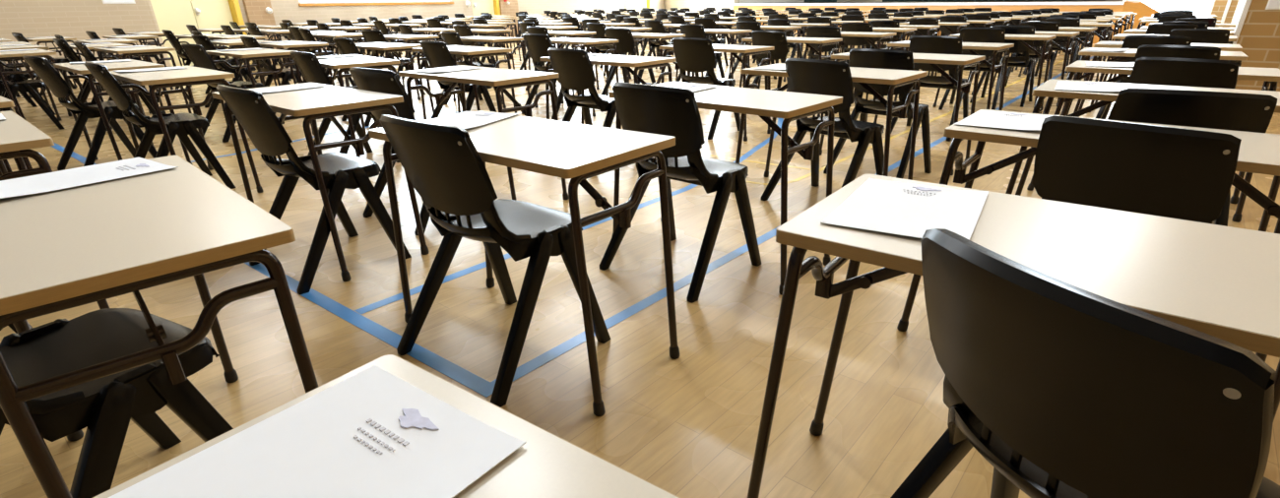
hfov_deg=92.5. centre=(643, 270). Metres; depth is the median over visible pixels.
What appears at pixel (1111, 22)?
desk
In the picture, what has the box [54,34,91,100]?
plastic chair
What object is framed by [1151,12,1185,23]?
plastic chair
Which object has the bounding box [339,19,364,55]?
plastic chair
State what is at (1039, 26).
plastic chair
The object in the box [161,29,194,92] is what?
plastic chair
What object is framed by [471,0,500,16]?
door
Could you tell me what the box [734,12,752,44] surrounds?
plastic chair
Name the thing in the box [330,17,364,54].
plastic chair
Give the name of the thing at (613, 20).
desk
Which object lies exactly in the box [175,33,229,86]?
desk
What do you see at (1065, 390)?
plastic chair
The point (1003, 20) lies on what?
desk
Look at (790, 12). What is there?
plastic chair
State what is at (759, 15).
desk
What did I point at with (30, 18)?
wall
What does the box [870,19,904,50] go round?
plastic chair
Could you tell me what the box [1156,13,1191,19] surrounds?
plastic chair
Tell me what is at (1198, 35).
plastic chair
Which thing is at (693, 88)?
paper
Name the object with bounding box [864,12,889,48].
plastic chair
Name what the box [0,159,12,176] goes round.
desk
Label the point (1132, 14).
desk
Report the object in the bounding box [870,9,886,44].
plastic chair
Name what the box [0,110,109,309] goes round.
desk
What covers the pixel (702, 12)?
plastic chair
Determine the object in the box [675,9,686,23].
plastic chair
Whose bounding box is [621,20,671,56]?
desk
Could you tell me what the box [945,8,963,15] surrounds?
plastic chair
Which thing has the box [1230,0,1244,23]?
wall
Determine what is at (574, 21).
plastic chair
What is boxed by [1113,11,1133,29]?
desk
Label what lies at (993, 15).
plastic chair
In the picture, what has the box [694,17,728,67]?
plastic chair
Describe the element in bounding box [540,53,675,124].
desk
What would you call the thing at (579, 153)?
desk
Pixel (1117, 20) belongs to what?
desk
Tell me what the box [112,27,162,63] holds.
plastic chair
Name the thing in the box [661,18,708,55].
desk
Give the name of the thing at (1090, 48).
paper
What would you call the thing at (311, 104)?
desk
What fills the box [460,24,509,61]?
desk
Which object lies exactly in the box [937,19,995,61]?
desk
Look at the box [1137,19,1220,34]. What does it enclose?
desk
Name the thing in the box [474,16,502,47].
plastic chair
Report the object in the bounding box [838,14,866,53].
plastic chair
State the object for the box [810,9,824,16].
plastic chair
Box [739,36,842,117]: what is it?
desk
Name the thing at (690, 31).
plastic chair
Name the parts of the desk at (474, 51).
leg, leg, leg, rail, leg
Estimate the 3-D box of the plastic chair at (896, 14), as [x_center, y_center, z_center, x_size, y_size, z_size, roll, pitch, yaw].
[5.438,-4.952,12.770,0.525,0.803,0.510,20,31,39]
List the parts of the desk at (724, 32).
leg, leg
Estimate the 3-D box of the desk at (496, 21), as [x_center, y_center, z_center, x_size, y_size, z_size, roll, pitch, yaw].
[-3.395,-5.308,13.962,0.972,0.720,0.460,19,30,37]
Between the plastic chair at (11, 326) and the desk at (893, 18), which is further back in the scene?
the desk at (893, 18)
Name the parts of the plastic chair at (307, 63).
backrest, leg, leg, leg, leg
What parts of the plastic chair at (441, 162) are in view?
leg, backrest, leg, seat, leg, leg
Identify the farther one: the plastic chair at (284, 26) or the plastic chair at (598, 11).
the plastic chair at (598, 11)
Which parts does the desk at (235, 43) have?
leg, leg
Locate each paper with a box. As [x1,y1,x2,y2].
[0,49,36,51]
[0,157,178,198]
[69,59,130,63]
[107,365,525,497]
[114,45,149,47]
[115,66,184,71]
[226,48,265,50]
[252,83,327,92]
[317,54,362,58]
[354,42,383,44]
[410,66,478,72]
[426,111,519,128]
[447,45,468,47]
[663,83,720,91]
[754,64,785,69]
[820,178,989,240]
[896,40,909,43]
[954,109,1059,129]
[1054,80,1122,91]
[1085,47,1128,51]
[1085,61,1134,66]
[1103,41,1123,43]
[1123,33,1154,35]
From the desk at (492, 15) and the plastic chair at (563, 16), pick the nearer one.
the plastic chair at (563, 16)
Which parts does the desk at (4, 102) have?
leg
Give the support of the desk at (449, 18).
on the floor
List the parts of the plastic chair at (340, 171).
backrest, leg, seat, leg, leg, leg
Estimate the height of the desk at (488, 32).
0.720 m
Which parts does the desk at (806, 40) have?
leg, leg, leg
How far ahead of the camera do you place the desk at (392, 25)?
11.68 m
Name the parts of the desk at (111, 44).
leg, leg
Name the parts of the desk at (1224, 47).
leg, leg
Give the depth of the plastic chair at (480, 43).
10.94 m
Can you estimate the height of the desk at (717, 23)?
0.720 m
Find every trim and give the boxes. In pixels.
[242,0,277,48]
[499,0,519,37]
[732,0,1124,43]
[1218,0,1231,27]
[1232,0,1251,44]
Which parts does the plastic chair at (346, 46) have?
backrest, leg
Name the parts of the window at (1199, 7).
frame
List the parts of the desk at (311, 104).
leg, leg, leg, rail, leg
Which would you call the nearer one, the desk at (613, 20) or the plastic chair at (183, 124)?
the plastic chair at (183, 124)
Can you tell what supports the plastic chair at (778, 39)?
on the floor
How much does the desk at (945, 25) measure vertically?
0.720 m
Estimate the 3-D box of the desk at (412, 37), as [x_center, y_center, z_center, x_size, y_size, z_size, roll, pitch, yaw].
[-3.017,-2.605,7.814,0.972,0.720,0.460,17,29,35]
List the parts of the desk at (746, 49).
leg, leg, rail, leg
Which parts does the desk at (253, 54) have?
leg, leg, leg, rail, leg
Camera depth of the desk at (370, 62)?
4.30 m
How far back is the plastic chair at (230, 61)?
8.09 m
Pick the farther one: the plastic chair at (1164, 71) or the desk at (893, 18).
the desk at (893, 18)
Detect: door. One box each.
[150,0,247,66]
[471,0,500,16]
[634,0,649,13]
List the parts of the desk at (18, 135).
rail, leg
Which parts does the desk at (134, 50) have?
leg, leg, rail, leg, leg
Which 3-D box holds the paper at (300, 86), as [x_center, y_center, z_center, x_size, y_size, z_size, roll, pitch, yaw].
[-1.740,-0.869,2.925,0.236,0.011,0.350,17,29,34]
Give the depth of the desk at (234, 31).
10.24 m
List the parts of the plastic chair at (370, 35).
backrest, seat, leg, leg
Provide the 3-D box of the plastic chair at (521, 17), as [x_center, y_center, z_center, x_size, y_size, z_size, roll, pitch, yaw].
[-2.766,-5.846,15.061,0.510,0.803,0.525,-22,31,-39]
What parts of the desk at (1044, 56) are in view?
leg, leg, leg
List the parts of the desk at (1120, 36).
leg, leg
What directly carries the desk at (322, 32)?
on the floor
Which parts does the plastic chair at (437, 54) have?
leg, backrest, seat, leg, leg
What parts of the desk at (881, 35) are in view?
leg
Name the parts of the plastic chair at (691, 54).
backrest, seat, leg, leg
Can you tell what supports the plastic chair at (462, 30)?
on the floor
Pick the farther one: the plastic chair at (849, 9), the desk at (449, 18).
the plastic chair at (849, 9)
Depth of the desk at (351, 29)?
10.60 m
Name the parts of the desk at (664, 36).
leg, leg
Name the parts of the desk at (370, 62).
leg, leg, rail, leg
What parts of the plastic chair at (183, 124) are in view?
backrest, leg, seat, leg, leg, leg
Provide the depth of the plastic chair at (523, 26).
9.71 m
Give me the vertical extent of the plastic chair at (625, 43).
0.803 m
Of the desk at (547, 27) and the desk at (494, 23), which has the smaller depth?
the desk at (547, 27)
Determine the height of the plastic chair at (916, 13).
0.803 m
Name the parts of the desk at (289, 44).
leg, rail, leg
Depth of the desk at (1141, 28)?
6.86 m
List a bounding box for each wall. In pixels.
[0,0,168,80]
[147,0,171,66]
[238,0,664,53]
[664,0,739,12]
[739,0,1151,5]
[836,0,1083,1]
[1211,0,1238,27]
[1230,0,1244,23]
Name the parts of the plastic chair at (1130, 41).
leg, leg, seat, backrest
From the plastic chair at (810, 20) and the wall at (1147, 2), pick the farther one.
the wall at (1147, 2)
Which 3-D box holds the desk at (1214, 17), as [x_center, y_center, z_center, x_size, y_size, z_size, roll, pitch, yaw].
[9.361,-4.078,10.762,0.972,0.720,0.460,17,29,34]
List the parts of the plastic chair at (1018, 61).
leg, leg, seat, backrest, leg, leg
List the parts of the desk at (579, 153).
leg, leg, leg, rail, leg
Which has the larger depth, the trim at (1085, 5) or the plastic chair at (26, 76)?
the trim at (1085, 5)
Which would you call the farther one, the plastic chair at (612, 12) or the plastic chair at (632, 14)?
the plastic chair at (612, 12)
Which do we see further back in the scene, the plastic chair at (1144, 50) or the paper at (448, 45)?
the paper at (448, 45)
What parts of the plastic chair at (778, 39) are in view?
leg, leg, backrest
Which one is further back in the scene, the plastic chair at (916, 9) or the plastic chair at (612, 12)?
the plastic chair at (612, 12)
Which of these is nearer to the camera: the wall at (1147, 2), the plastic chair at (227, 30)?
the plastic chair at (227, 30)
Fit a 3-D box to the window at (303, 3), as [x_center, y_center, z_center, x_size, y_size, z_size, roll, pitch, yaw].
[-6.928,-9.270,15.330,0.210,4.840,5.110,11,26,25]
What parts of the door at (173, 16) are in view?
knob, frame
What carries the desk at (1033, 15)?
on the floor
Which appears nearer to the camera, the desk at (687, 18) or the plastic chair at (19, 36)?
the plastic chair at (19, 36)
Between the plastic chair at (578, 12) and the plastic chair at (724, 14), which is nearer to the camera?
the plastic chair at (724, 14)
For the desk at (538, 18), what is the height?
0.720 m
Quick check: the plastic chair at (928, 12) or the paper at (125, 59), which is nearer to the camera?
the paper at (125, 59)
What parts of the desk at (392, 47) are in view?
leg, leg, rail, leg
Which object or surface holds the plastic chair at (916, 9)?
on the floor
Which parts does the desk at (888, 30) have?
leg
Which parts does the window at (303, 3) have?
frame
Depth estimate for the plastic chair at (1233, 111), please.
1.96 m
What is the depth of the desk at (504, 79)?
3.40 m
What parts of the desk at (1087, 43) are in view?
leg, leg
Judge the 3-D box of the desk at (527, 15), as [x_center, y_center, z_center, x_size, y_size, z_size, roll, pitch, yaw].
[-3.418,-7.457,18.842,0.972,0.720,0.460,18,30,36]
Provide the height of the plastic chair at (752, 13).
0.803 m
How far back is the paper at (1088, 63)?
3.47 m
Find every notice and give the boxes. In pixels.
[101,0,135,3]
[625,0,634,8]
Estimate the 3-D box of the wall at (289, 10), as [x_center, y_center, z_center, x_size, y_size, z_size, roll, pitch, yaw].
[-3.924,-11.510,21.015,0.250,6.400,21.494,11,26,25]
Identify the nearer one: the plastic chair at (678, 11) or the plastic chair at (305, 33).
the plastic chair at (305, 33)
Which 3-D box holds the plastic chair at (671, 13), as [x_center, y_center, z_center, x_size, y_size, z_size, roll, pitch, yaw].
[0.925,-6.780,17.064,0.525,0.803,0.510,21,32,40]
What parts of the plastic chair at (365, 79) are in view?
leg, backrest, leg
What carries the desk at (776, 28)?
on the floor
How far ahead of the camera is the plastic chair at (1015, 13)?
12.15 m
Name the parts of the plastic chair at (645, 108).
leg, backrest, leg, seat, leg, leg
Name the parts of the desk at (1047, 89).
leg, leg, leg, leg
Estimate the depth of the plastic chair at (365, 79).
3.01 m
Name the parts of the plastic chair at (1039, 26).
leg, leg, seat, backrest, leg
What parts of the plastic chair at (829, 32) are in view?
backrest, seat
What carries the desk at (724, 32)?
on the floor
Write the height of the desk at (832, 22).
0.720 m
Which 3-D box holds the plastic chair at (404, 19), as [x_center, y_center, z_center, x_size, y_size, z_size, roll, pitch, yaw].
[-5.768,-5.906,15.293,0.525,0.803,0.510,18,30,37]
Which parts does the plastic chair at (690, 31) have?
backrest, leg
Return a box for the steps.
[1113,0,1159,41]
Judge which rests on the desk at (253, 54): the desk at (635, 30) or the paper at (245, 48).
the paper at (245, 48)
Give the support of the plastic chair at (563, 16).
on the floor
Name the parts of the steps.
rail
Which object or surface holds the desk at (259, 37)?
on the floor
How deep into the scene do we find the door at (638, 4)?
28.74 m
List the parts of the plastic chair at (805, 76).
leg, leg, backrest, seat, leg, leg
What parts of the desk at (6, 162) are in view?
leg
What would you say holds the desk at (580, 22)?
on the floor
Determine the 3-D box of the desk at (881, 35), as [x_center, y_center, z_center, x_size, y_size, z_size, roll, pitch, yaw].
[2.345,-2.359,7.085,0.972,0.720,0.460,18,30,36]
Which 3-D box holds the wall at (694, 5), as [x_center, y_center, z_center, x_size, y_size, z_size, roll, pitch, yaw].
[2.402,-14.067,26.619,0.250,6.400,7.317,-9,25,-18]
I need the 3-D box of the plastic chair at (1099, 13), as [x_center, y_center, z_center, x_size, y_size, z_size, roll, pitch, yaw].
[8.424,-4.482,11.607,0.525,0.803,0.510,17,29,35]
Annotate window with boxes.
[298,0,453,6]
[1150,0,1215,14]
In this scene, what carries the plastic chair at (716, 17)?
on the floor
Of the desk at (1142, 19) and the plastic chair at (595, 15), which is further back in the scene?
the plastic chair at (595, 15)
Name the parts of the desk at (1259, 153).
leg, leg, leg, leg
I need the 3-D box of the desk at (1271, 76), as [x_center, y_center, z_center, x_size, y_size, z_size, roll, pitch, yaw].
[2.831,-0.761,3.441,0.972,0.720,0.460,18,30,36]
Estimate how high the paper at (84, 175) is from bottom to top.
0.011 m
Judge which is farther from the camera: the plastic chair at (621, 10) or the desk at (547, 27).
the plastic chair at (621, 10)
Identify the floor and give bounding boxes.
[0,28,1279,497]
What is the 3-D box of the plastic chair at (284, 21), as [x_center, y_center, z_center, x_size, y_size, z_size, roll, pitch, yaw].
[-7.582,-5.093,13.505,0.525,0.803,0.510,17,29,35]
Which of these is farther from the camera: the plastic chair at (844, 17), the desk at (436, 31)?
the plastic chair at (844, 17)
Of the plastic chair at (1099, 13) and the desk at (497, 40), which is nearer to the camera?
the desk at (497, 40)
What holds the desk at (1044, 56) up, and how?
on the floor
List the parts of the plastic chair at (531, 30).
backrest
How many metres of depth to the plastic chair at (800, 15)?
12.93 m
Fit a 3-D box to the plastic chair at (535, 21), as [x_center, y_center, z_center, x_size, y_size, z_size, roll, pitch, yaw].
[-1.940,-4.318,11.566,0.525,0.803,0.510,20,31,38]
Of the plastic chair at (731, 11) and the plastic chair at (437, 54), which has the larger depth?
the plastic chair at (731, 11)
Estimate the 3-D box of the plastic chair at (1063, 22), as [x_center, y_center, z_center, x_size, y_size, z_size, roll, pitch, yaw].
[5.734,-3.059,8.463,0.525,0.803,0.510,20,31,39]
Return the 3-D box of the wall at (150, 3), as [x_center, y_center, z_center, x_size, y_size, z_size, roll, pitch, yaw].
[-8.978,-7.167,11.316,0.250,6.400,2.035,4,24,12]
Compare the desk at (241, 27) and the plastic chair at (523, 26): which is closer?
the plastic chair at (523, 26)
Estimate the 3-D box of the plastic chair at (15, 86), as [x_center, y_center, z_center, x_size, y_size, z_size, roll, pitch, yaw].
[-6.067,-1.753,5.874,0.525,0.803,0.510,21,32,40]
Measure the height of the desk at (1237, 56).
0.720 m
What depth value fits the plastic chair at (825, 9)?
19.65 m
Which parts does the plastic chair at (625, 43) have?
leg, backrest, leg, leg, leg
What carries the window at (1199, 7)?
in the wall at (1219, 6)
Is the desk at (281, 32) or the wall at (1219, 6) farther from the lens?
the wall at (1219, 6)
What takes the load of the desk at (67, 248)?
on the floor
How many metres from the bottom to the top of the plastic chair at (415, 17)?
0.803 m
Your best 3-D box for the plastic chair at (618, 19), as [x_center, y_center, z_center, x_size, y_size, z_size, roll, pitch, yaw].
[-0.328,-5.129,13.355,0.525,0.803,0.510,15,28,31]
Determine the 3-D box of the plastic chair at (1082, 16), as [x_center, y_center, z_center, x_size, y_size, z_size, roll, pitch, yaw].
[7.281,-3.896,10.314,0.525,0.803,0.510,14,28,30]
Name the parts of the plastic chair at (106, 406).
leg, backrest, leg, seat, leg, leg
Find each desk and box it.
[0,38,31,97]
[0,41,53,111]
[0,44,72,120]
[0,48,76,121]
[0,95,32,175]
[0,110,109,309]
[0,155,318,497]
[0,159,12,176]
[25,36,92,92]
[53,59,191,164]
[68,42,151,114]
[76,38,150,88]
[92,354,680,497]
[93,45,191,119]
[102,34,173,89]
[109,65,263,192]
[125,31,182,66]
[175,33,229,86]
[197,28,238,47]
[206,47,313,134]
[207,34,277,85]
[210,39,280,103]
[211,82,429,281]
[232,28,285,68]
[238,24,282,62]
[257,25,300,63]
[257,40,334,85]
[259,29,291,80]
[292,22,323,42]
[292,26,329,66]
[301,54,400,157]
[309,32,370,86]
[311,30,354,82]
[326,22,343,54]
[326,26,371,51]
[335,42,434,113]
[352,23,375,56]
[364,20,402,54]
[368,110,680,416]
[371,34,438,100]
[384,23,421,56]
[396,20,428,35]
[398,64,568,200]
[404,28,460,70]
[408,19,439,43]
[411,45,517,120]
[426,21,469,41]
[445,19,472,28]
[448,17,472,25]
[449,28,514,69]
[452,35,531,108]
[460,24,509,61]
[471,21,521,63]
[472,19,515,54]
[486,16,517,43]
[491,17,517,48]
[492,14,511,37]
[516,17,556,46]
[522,19,566,54]
[522,25,577,69]
[524,22,572,56]
[524,30,599,91]
[526,14,546,16]
[534,37,618,117]
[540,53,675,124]
[557,14,587,20]
[557,16,593,45]
[567,20,611,45]
[583,22,636,68]
[585,26,651,75]
[604,32,685,95]
[609,81,842,295]
[610,18,654,48]
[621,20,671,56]
[641,23,703,68]
[652,16,694,24]
[659,44,774,141]
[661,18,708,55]
[675,28,751,88]
[690,21,746,65]
[719,16,737,43]
[727,25,801,81]
[729,19,767,61]
[735,63,927,180]
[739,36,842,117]
[747,173,1279,497]
[751,15,768,18]
[759,14,798,24]
[761,17,809,57]
[765,23,830,55]
[787,16,839,54]
[801,20,863,59]
[804,31,896,99]
[819,52,985,175]
[835,18,893,53]
[839,27,916,50]
[862,24,940,75]
[864,16,914,40]
[873,42,1014,123]
[885,15,940,44]
[896,21,969,50]
[896,109,1279,423]
[932,33,1056,110]
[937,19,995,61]
[947,18,1011,56]
[961,31,1079,106]
[992,26,1097,87]
[1000,16,1027,25]
[1005,78,1279,234]
[1011,20,1097,74]
[1013,15,1038,21]
[1018,22,1113,81]
[1026,60,1279,222]
[1032,14,1050,20]
[1033,19,1110,59]
[1043,17,1121,63]
[1058,14,1125,54]
[1060,47,1248,115]
[1062,13,1130,53]
[1073,41,1242,117]
[1089,33,1237,112]
[1096,15,1114,60]
[1108,29,1233,79]
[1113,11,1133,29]
[1113,12,1137,29]
[1134,17,1156,34]
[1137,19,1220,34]
[1139,26,1235,34]
[1148,22,1236,27]
[1150,15,1217,23]
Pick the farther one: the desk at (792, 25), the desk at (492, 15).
the desk at (492, 15)
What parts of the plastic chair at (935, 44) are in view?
leg, leg, backrest, seat, leg, leg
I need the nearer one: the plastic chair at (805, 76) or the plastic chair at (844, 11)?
the plastic chair at (805, 76)
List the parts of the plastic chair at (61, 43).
backrest, leg, leg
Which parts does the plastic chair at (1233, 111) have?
backrest, leg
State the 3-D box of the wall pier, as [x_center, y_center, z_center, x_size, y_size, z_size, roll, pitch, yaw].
[6.417,-4.471,4.705,1.336,6.400,0.250,18,30,36]
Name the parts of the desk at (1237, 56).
leg, leg, leg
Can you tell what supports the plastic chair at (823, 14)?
on the floor
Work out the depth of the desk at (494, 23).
12.02 m
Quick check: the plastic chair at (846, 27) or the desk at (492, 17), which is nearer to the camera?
the plastic chair at (846, 27)
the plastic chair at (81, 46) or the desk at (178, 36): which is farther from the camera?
the desk at (178, 36)
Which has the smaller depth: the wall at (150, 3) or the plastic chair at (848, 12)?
the wall at (150, 3)
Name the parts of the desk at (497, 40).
leg, rail, leg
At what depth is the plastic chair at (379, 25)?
11.65 m
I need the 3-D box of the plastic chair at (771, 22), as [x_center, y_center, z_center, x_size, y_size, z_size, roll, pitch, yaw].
[2.211,-3.536,9.658,0.510,0.803,0.525,-22,31,-39]
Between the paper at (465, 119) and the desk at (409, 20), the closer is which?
the paper at (465, 119)
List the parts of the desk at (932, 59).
leg, leg, leg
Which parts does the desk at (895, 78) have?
leg, leg, leg, rail, leg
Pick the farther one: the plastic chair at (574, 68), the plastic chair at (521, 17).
the plastic chair at (521, 17)
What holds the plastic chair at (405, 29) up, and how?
on the floor
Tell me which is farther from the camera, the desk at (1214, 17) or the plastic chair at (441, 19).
the plastic chair at (441, 19)
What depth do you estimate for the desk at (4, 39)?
8.03 m
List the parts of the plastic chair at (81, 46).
backrest, leg, leg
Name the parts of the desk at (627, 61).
leg, leg, leg, rail, leg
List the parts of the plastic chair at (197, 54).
backrest, leg, leg, seat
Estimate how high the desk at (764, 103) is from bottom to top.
0.720 m
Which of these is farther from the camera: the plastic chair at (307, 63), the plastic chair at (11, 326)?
the plastic chair at (307, 63)
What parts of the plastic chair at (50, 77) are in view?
backrest, leg, leg, seat, leg, leg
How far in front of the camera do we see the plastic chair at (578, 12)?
20.27 m
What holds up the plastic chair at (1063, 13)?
on the floor
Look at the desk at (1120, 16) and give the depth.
11.40 m
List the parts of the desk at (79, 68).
leg, leg, leg, leg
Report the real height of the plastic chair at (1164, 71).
0.803 m
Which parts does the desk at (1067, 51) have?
leg, leg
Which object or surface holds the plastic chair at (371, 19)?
on the floor
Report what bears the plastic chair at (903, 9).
on the floor
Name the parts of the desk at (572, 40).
leg, rail, leg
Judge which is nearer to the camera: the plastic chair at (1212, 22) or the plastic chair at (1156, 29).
the plastic chair at (1156, 29)
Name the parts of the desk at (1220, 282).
leg, leg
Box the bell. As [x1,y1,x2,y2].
[265,6,272,13]
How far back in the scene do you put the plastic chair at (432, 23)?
12.67 m
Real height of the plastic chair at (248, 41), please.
0.803 m
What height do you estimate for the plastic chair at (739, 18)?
0.803 m
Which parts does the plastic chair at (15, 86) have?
leg, leg, seat, leg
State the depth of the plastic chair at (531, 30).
7.75 m
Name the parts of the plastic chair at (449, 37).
backrest, seat, leg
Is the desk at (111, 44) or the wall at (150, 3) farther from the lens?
the wall at (150, 3)
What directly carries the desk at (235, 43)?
on the floor
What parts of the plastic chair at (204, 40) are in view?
backrest, leg, leg, seat, leg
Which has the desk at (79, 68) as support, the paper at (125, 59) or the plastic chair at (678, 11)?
the paper at (125, 59)
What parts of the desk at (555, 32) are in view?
leg, leg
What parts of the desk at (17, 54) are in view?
leg, rail, leg, leg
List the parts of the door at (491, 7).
frame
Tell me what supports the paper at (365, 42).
on the desk at (392, 47)
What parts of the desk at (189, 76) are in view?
leg, leg, rail, leg, leg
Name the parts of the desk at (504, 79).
leg, leg, leg, rail, leg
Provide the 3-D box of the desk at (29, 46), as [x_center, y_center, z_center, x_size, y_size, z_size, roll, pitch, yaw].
[-6.814,-2.080,6.744,0.972,0.720,0.460,17,29,34]
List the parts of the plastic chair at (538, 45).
leg, backrest, seat, leg, leg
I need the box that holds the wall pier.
[1235,0,1279,91]
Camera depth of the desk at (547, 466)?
0.54 m
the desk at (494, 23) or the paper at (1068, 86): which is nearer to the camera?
the paper at (1068, 86)
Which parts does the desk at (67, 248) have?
leg, leg, rail, leg, leg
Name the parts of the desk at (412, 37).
leg, leg, rail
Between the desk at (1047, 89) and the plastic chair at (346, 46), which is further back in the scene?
the plastic chair at (346, 46)
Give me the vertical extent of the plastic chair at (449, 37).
0.803 m
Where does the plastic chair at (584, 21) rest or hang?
on the floor
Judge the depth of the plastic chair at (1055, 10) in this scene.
13.92 m
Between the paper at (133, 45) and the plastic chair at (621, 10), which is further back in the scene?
the plastic chair at (621, 10)
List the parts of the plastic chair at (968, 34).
leg, leg, seat, backrest, leg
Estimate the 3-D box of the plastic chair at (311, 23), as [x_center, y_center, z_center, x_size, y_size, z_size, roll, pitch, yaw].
[-6.833,-4.938,13.128,0.525,0.803,0.510,15,28,31]
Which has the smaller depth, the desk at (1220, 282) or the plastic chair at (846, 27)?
the desk at (1220, 282)
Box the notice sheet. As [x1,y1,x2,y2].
[1265,0,1279,9]
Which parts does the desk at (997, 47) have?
leg, leg, leg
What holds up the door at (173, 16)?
in the wall at (150, 3)
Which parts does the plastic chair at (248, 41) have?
backrest, leg, seat, leg, leg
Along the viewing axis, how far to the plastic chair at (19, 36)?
8.51 m
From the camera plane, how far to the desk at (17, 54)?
5.64 m
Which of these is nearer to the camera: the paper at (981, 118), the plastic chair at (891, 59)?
the paper at (981, 118)
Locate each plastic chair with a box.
[0,72,56,115]
[0,79,63,129]
[0,308,233,497]
[2,66,37,107]
[8,323,33,333]
[11,32,82,95]
[22,55,157,170]
[52,38,139,118]
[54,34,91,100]
[72,41,163,128]
[84,61,236,189]
[85,30,152,86]
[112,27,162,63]
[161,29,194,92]
[181,43,264,142]
[186,24,227,50]
[191,34,256,111]
[192,30,248,93]
[216,84,411,295]
[220,25,265,70]
[229,21,271,63]
[240,36,303,114]
[245,22,287,64]
[246,25,295,78]
[279,22,316,67]
[281,19,301,52]
[287,26,338,83]
[289,51,399,162]
[298,28,354,86]
[306,19,332,51]
[316,22,340,55]
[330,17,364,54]
[332,37,400,127]
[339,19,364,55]
[349,66,430,236]
[356,17,391,56]
[361,29,425,94]
[368,16,392,34]
[373,20,409,58]
[379,115,610,407]
[388,17,419,57]
[397,16,422,34]
[397,24,430,78]
[411,14,431,35]
[419,40,496,119]
[426,18,443,42]
[433,16,447,42]
[438,14,451,28]
[440,31,503,104]
[451,20,491,63]
[453,24,496,66]
[454,13,471,28]
[472,18,505,48]
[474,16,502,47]
[480,14,509,48]
[517,14,527,50]
[518,21,556,69]
[521,33,580,119]
[523,18,556,63]
[525,26,557,90]
[543,10,555,30]
[547,48,616,127]
[550,11,562,37]
[561,14,590,52]
[562,16,593,51]
[576,10,585,27]
[581,18,603,67]
[584,11,594,16]
[586,22,631,82]
[591,12,612,27]
[596,9,612,26]
[599,82,761,303]
[601,27,655,95]
[605,13,617,27]
[611,10,621,27]
[615,15,644,54]
[618,8,627,15]
[623,17,656,57]
[629,10,642,32]
[638,12,652,45]
[640,9,650,12]
[643,19,672,72]
[654,13,676,48]
[665,15,685,56]
[666,11,678,15]
[672,37,740,139]
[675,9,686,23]
[675,23,724,81]
[684,12,706,36]
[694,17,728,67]
[699,9,719,39]
[704,13,729,44]
[716,11,739,44]
[723,9,735,37]
[727,21,776,79]
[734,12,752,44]
[734,15,756,63]
[742,10,762,30]
[750,30,788,91]
[760,58,884,200]
[764,11,777,30]
[765,18,802,63]
[768,13,795,57]
[788,10,802,32]
[791,12,816,53]
[802,16,831,59]
[806,25,849,63]
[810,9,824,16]
[821,11,838,26]
[823,48,931,178]
[824,7,835,10]
[833,8,847,26]
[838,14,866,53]
[840,22,873,53]
[845,10,862,14]
[846,7,859,10]
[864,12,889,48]
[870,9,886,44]
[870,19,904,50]
[875,8,899,42]
[890,35,968,141]
[890,228,1279,497]
[893,11,913,34]
[898,7,913,37]
[899,10,924,40]
[907,17,939,75]
[908,7,928,35]
[925,9,946,35]
[938,27,1005,110]
[939,15,966,35]
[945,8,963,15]
[961,8,974,15]
[964,13,991,59]
[969,25,1035,107]
[974,7,991,11]
[976,12,1000,26]
[990,11,1013,25]
[999,21,1059,91]
[1010,10,1032,25]
[1021,9,1041,49]
[1023,16,1072,73]
[1032,115,1241,223]
[1033,8,1053,17]
[1034,14,1079,66]
[1034,17,1080,76]
[1045,7,1059,12]
[1052,11,1087,60]
[1053,12,1096,63]
[1079,9,1113,49]
[1082,10,1105,41]
[1095,35,1191,119]
[1107,88,1277,226]
[1129,23,1198,76]
[1129,57,1239,89]
[1133,44,1220,62]
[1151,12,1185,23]
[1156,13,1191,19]
[1157,14,1196,22]
[1161,10,1190,13]
[1162,20,1209,28]
[1169,28,1229,44]
[1175,17,1216,27]
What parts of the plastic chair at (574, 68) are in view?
leg, backrest, leg, seat, leg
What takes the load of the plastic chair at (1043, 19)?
on the floor
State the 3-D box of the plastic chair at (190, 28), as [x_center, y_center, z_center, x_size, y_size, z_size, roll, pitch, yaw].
[-7.674,-3.920,10.844,0.525,0.803,0.510,18,30,36]
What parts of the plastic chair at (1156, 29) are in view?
backrest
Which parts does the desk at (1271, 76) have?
leg, leg, leg, leg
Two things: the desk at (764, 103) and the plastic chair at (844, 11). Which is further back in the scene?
the plastic chair at (844, 11)
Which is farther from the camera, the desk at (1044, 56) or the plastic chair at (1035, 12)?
the plastic chair at (1035, 12)
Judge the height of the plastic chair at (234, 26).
0.803 m
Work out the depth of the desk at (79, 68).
4.24 m
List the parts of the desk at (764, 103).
leg, leg, rail, leg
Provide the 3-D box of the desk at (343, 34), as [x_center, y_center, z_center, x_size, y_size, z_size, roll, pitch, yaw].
[-4.218,-2.913,8.551,0.972,0.720,0.460,17,29,35]
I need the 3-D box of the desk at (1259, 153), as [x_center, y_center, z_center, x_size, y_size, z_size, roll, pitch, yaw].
[1.397,-0.058,1.891,0.972,0.720,0.460,18,30,37]
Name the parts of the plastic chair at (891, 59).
leg, leg, backrest, seat, leg, leg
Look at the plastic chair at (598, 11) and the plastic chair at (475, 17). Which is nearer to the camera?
the plastic chair at (475, 17)
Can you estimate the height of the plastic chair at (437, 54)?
0.803 m
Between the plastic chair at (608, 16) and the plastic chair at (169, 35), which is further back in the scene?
the plastic chair at (608, 16)
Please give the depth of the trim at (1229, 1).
13.74 m
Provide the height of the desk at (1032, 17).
0.720 m
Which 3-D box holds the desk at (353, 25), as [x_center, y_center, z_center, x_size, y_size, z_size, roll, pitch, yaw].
[-5.718,-4.704,12.664,0.972,0.720,0.460,19,31,38]

